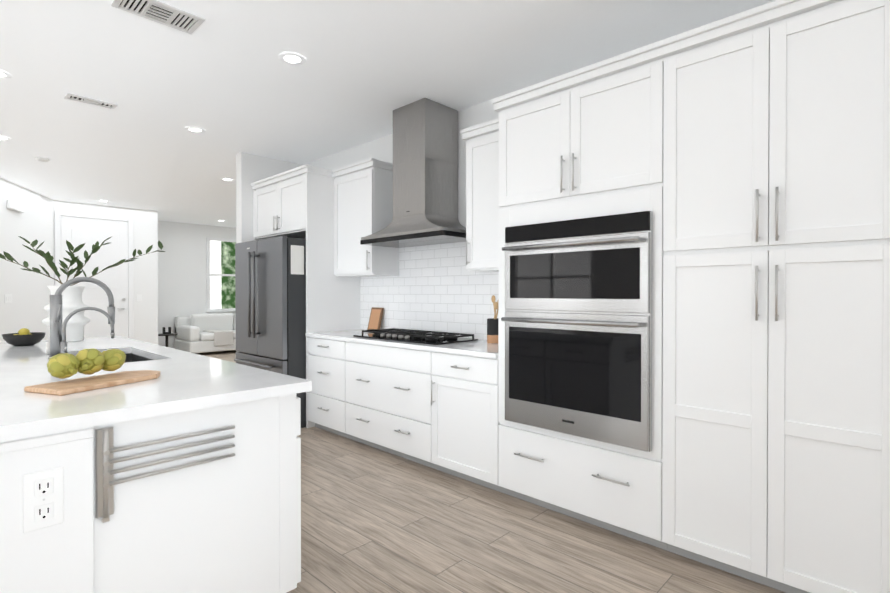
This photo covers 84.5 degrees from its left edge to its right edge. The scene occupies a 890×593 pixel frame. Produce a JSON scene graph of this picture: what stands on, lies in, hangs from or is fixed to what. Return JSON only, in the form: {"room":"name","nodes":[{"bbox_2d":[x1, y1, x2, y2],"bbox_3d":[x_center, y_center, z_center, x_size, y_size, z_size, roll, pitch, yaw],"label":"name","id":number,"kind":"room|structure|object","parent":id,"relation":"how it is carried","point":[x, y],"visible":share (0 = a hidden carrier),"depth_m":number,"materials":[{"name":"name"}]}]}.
{"room":"kitchen","nodes":[
{"label":"kitchen","id":0,"kind":"room"},
{"bbox_2d":[0,178,53,342],"bbox_3d":[-5.882,-0.169,6.351,0.100,2.800,3.720,0,0,-19],"label":"wall","id":1,"kind":"structure","parent":0,"point":[29,291],"depth_m":7.08,"materials":[{"name":"white paint"}]},
{"bbox_2d":[7,200,23,212],"bbox_3d":[-5.955,-1.252,6.794,0.048,0.120,0.380,0,0,-19],"label":"switch box","id":2,"kind":"object","parent":1,"relation":"attached to","point":[15,205],"visible":1,"depth_m":6.74,"materials":[{"name":"white plastic"}]},
{"bbox_2d":[54,200,157,344],"bbox_3d":[-5.912,-0.184,8.589,0.100,2.800,1.540,0,1,44],"label":"wall","id":3,"kind":"structure","parent":0,"point":[145,270],"depth_m":8.93,"materials":[{"name":"white paint"}]},
{"bbox_2d":[54,210,133,338],"bbox_3d":[-5.981,-0.097,8.394,0.069,2.629,1.111,0,1,44],"label":"front door","id":4,"kind":"structure","parent":3,"relation":"in","point":[75,229],"depth_m":8.46,"materials":[{"name":"white paint"}]},
{"bbox_2d":[158,220,235,347],"bbox_3d":[-5.264,-0.202,11.137,0.100,2.800,3.030,0,1,44],"label":"wall","id":5,"kind":"structure","parent":0,"point":[182,289],"depth_m":10.61,"materials":[{"name":"white paint"}]},
{"bbox_2d":[206,237,235,311],"bbox_3d":[-4.826,-0.494,11.483,0.045,1.680,1.500,0,1,44],"label":"living room window","id":6,"kind":"structure","parent":5,"relation":"in","point":[220,269],"depth_m":11.18,"materials":[{"name":"white"}]},
{"bbox_2d":[236,152,301,351],"bbox_3d":[-1.986,-0.164,5.610,0.130,2.800,0.750,0,1,44],"label":"wall","id":7,"kind":"structure","parent":0,"point":[251,168],"depth_m":5.36,"materials":[{"name":"white paint"}]},
{"bbox_2d":[0,0,774,227],"bbox_3d":[-2.528,-1.601,3.659,15.200,0.100,10.400,0,1,44],"label":"ceiling","id":8,"kind":"structure","parent":0,"point":[227,80],"depth_m":3.40,"materials":[{"name":"white paint"}]},
{"bbox_2d":[0,70,11,78],"bbox_3d":[-3.110,-1.544,3.386,0.172,0.003,0.172,0,1,44],"label":"recessed light","id":9,"kind":"object","parent":8,"relation":"in","point":[5,74],"visible":0.98,"depth_m":3.42,"materials":[{"name":"white paint"}]},
{"bbox_2d":[0,136,11,140],"bbox_3d":[-4.354,-1.553,4.791,0.172,0.003,0.172,0,1,44],"label":"recessed light","id":10,"kind":"object","parent":8,"relation":"in","point":[4,137],"visible":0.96,"depth_m":4.82,"materials":[{"name":"white paint"}]},
{"bbox_2d":[35,157,49,161],"bbox_3d":[-4.552,-1.546,5.537,0.130,0.034,0.130,0,1,44],"label":"smoke detector","id":11,"kind":"object","parent":8,"relation":"attached to","point":[41,159],"visible":1,"depth_m":5.50,"materials":[{"name":"white plastic"}]},
{"bbox_2d":[64,93,117,109],"bbox_3d":[-2.801,-1.546,3.880,0.130,0.012,0.330,0,1,44],"label":"ceiling vent","id":12,"kind":"object","parent":8,"relation":"in","point":[88,100],"visible":1,"depth_m":3.87,"materials":[{"name":"white metal"}]},
{"bbox_2d":[111,0,205,34],"bbox_3d":[-1.547,-1.537,2.653,0.220,0.012,0.400,0,1,44],"label":"ceiling vent","id":13,"kind":"object","parent":8,"relation":"in","point":[162,13],"visible":1,"depth_m":2.66,"materials":[{"name":"white metal"}]},
{"bbox_2d":[185,127,205,132],"bbox_3d":[-2.326,-1.552,4.561,0.172,0.003,0.172,0,1,44],"label":"recessed light","id":14,"kind":"object","parent":8,"relation":"in","point":[196,129],"visible":0.94,"depth_m":4.55,"materials":[{"name":"white paint"}]},
{"bbox_2d":[278,52,305,64],"bbox_3d":[-0.991,-1.542,3.179,0.172,0.003,0.172,0,1,44],"label":"recessed light","id":15,"kind":"object","parent":8,"relation":"in","point":[294,58],"visible":1,"depth_m":3.17,"materials":[{"name":"white paint"}]},
{"bbox_2d":[308,100,499,276],"bbox_3d":[1.349,-0.146,3.026,8.520,2.800,0.150,0,1,44],"label":"wall","id":16,"kind":"structure","parent":0,"point":[380,149],"depth_m":4.10,"materials":[{"name":"white paint"}]},
{"bbox_2d":[334,167,398,276],"bbox_3d":[-0.777,-0.683,4.702,0.612,0.970,0.354,0,1,44],"label":"upper cabinet","id":17,"kind":"object","parent":16,"relation":"attached to","point":[363,203],"visible":0.98,"depth_m":4.54,"materials":[{"name":"white paint"}]},
{"bbox_2d":[360,98,465,247],"bbox_3d":[-0.223,-1.003,4.098,1.008,1.098,0.452,0,1,44],"label":"range hood","id":18,"kind":"object","parent":16,"relation":"attached to","point":[425,171],"visible":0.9,"depth_m":3.94,"materials":[{"name":"silver metal"}]},
{"bbox_2d":[360,242,498,339],"bbox_3d":[-0.058,-0.085,4.267,2.255,0.860,0.008,0,1,44],"label":"backsplash","id":19,"kind":"structure","parent":16,"relation":"attached to","point":[439,287],"depth_m":4.30,"materials":[{"name":"tile"}]},
{"bbox_2d":[466,131,499,271],"bbox_3d":[0.440,-0.675,3.531,0.524,0.970,0.354,0,1,44],"label":"upper cabinet","id":20,"kind":"object","parent":16,"relation":"attached to","point":[482,203],"visible":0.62,"depth_m":3.51,"materials":[{"name":"white paint"}]},
{"bbox_2d":[195,350,785,592],"bbox_3d":[-2.528,1.279,3.678,15.200,0.060,10.400,0,1,44],"label":"floor","id":21,"kind":"structure","parent":0,"point":[374,520],"depth_m":2.50,"materials":[{"name":"brown wood"}]},
{"bbox_2d":[0,348,301,592],"bbox_3d":[-1.906,0.814,2.619,2.882,0.884,0.976,0,1,44],"label":"kitchen island","id":22,"kind":"object","parent":21,"relation":"on","point":[230,525],"depth_m":1.62,"materials":[{"name":"white paint"}]},
{"bbox_2d":[23,467,63,532],"bbox_3d":[-1.117,0.565,1.363,0.008,0.160,0.089,0,1,44],"label":"electrical outlet","id":23,"kind":"object","parent":22,"relation":"attached to","point":[43,499],"visible":1,"depth_m":1.36,"materials":[{"name":"white plastic"}]},
{"bbox_2d":[0,336,311,443],"bbox_3d":[-2.036,0.353,2.501,2.934,0.040,1.295,0,1,44],"label":"island countertop","id":24,"kind":"structure","parent":22,"relation":"on","point":[184,383],"depth_m":1.78,"materials":[{"name":"white stone"}]},
{"bbox_2d":[2,328,44,345],"bbox_3d":[-2.814,0.269,3.273,0.224,0.115,0.224,0,1,44],"label":"fruit bowl","id":25,"kind":"object","parent":24,"relation":"on","point":[24,337],"visible":1,"depth_m":3.22,"materials":[{"name":"black ceramic"}]},
{"bbox_2d":[46,337,49,354],"bbox_3d":[-2.236,0.277,2.807,0.035,0.106,0.082,0,1,44],"label":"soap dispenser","id":26,"kind":"object","parent":24,"relation":"on","point":[48,348],"visible":0.44,"depth_m":2.77,"materials":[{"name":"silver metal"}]},
{"bbox_2d":[48,277,114,358],"bbox_3d":[-1.988,0.111,2.693,0.116,0.440,0.306,0,1,44],"label":"faucet","id":27,"kind":"object","parent":24,"relation":"on","point":[56,321],"visible":0.9,"depth_m":2.62,"materials":[{"name":"silver metal"}]},
{"bbox_2d":[0,236,164,341],"bbox_3d":[-2.729,-0.075,3.638,0.305,0.799,1.252,0,1,44],"label":"vase","id":28,"kind":"object","parent":24,"relation":"on","point":[72,301],"visible":0.77,"depth_m":3.53,"materials":[{"name":"white ceramic"}]},
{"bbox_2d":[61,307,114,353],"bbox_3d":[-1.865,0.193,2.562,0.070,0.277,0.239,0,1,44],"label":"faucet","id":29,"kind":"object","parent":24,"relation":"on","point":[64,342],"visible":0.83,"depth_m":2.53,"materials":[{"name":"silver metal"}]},
{"bbox_2d":[24,370,159,395],"bbox_3d":[-1.322,0.327,1.895,0.200,0.018,0.425,0,0,21],"label":"cutting board","id":30,"kind":"object","parent":24,"relation":"on","point":[66,387],"visible":1,"depth_m":1.82,"materials":[{"name":"brown wood"}]},
{"bbox_2d":[47,348,125,378],"bbox_3d":[-1.371,0.253,1.891,0.182,0.102,0.264,0,1,44],"label":"artichokes","id":31,"kind":"object","parent":30,"relation":"on","point":[83,361],"visible":1,"depth_m":1.86,"materials":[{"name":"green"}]},
{"bbox_2d":[125,353,151,362],"bbox_3d":[-1.873,0.483,2.768,0.824,0.224,0.389,0,1,44],"label":"sink","id":32,"kind":"object","parent":24,"relation":"in","point":[131,357],"visible":0.02,"depth_m":3.13,"materials":[{"name":"silver metal"}]},
{"bbox_2d":[95,426,234,522],"bbox_3d":[-0.897,0.538,1.605,0.030,0.281,0.408,0,1,44],"label":"towel rack","id":33,"kind":"object","parent":22,"relation":"attached to","point":[105,450],"visible":1,"depth_m":1.49,"materials":[{"name":"silver metal"}]},
{"bbox_2d":[158,327,177,346],"bbox_3d":[-5.524,0.908,9.722,0.380,0.600,0.380,0,1,44],"label":"side table","id":34,"kind":"object","parent":21,"relation":"on","point":[166,334],"visible":0.77,"depth_m":9.70,"materials":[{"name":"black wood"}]},
{"bbox_2d":[174,313,235,352],"bbox_3d":[-4.652,0.785,10.901,1.000,0.831,2.230,0,1,44],"label":"sofa","id":35,"kind":"object","parent":21,"relation":"on","point":[204,333],"visible":0.58,"depth_m":10.29,"materials":[{"name":"white fabric"}]},
{"bbox_2d":[234,236,305,427],"bbox_3d":[-1.588,0.340,5.099,1.016,1.800,0.896,0,1,44],"label":"refrigerator","id":36,"kind":"object","parent":21,"relation":"on","point":[270,294],"visible":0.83,"depth_m":4.63,"materials":[{"name":"grey metal"}]},
{"bbox_2d":[253,172,359,427],"bbox_3d":[-1.500,0.034,5.208,1.124,2.410,0.654,0,1,44],"label":"tall cabinet","id":37,"kind":"object","parent":21,"relation":"on","point":[301,206],"visible":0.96,"depth_m":4.78,"materials":[{"name":"white paint"}]},
{"bbox_2d":[251,0,841,189],"bbox_3d":[-0.023,-1.195,3.777,5.226,0.066,0.636,0,1,44],"label":"crown molding","id":38,"kind":"structure","parent":37,"relation":"on","point":[759,16],"depth_m":2.47,"materials":[{"name":"white paint"}]},
{"bbox_2d":[308,337,352,439],"bbox_3d":[-0.874,0.808,4.611,0.611,0.869,0.653,0,1,44],"label":"base cabinet","id":39,"kind":"object","parent":21,"relation":"on","point":[326,377],"visible":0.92,"depth_m":4.38,"materials":[{"name":"white wood"}]},
{"bbox_2d":[345,341,438,469],"bbox_3d":[-0.275,0.812,4.035,1.050,0.869,0.653,0,1,44],"label":"base cabinet","id":40,"kind":"object","parent":21,"relation":"on","point":[388,399],"visible":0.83,"depth_m":3.78,"materials":[{"name":"white wood"}]},
{"bbox_2d":[305,329,497,357],"bbox_3d":[-0.277,0.362,4.043,2.255,0.030,0.640,0,1,44],"label":"countertop","id":41,"kind":"structure","parent":40,"relation":"on","point":[481,348],"depth_m":3.60,"materials":[{"name":"stone"}]},
{"bbox_2d":[367,307,383,329],"bbox_3d":[-0.681,0.224,4.798,0.170,0.232,0.077,0,1,44],"label":"cutting board","id":42,"kind":"object","parent":41,"relation":"on","point":[375,318],"visible":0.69,"depth_m":4.78,"materials":[{"name":"brown wood"}]},
{"bbox_2d":[353,328,477,344],"bbox_3d":[-0.265,0.321,4.041,1.010,0.050,0.470,0,1,44],"label":"cooktop","id":43,"kind":"object","parent":41,"relation":"in","point":[420,336],"visible":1,"depth_m":3.89,"materials":[{"name":"black metal"}]},
{"bbox_2d":[487,295,497,342],"bbox_3d":[0.392,0.169,3.692,0.160,0.359,0.120,0,1,44],"label":"utensil crock","id":44,"kind":"object","parent":41,"relation":"on","point":[492,330],"visible":0.65,"depth_m":3.66,"materials":[{"name":"black ceramic"}]},
{"bbox_2d":[431,351,505,493],"bbox_3d":[0.318,0.816,3.464,0.593,0.869,0.654,0,1,44],"label":"base cabinet","id":45,"kind":"object","parent":21,"relation":"on","point":[465,423],"visible":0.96,"depth_m":3.24,"materials":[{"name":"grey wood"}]},
{"bbox_2d":[498,58,667,550],"bbox_3d":[0.889,0.050,2.909,0.992,2.410,0.654,0,1,44],"label":"tall cabinet","id":46,"kind":"object","parent":21,"relation":"on","point":[594,148],"visible":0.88,"depth_m":2.62,"materials":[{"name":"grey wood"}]},
{"bbox_2d":[501,211,652,451],"bbox_3d":[0.842,0.166,2.838,0.870,1.170,0.628,0,1,44],"label":"wall oven","id":47,"kind":"object","parent":46,"relation":"in","point":[577,318],"visible":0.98,"depth_m":2.60,"materials":[{"name":"silver metal"}]},
{"bbox_2d":[662,0,889,592],"bbox_3d":[1.554,0.054,2.270,0.850,2.410,0.654,0,1,44],"label":"pantry cabinet","id":48,"kind":"object","parent":21,"relation":"on","point":[776,318],"visible":1,"depth_m":2.02,"materials":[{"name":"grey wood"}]}
]}

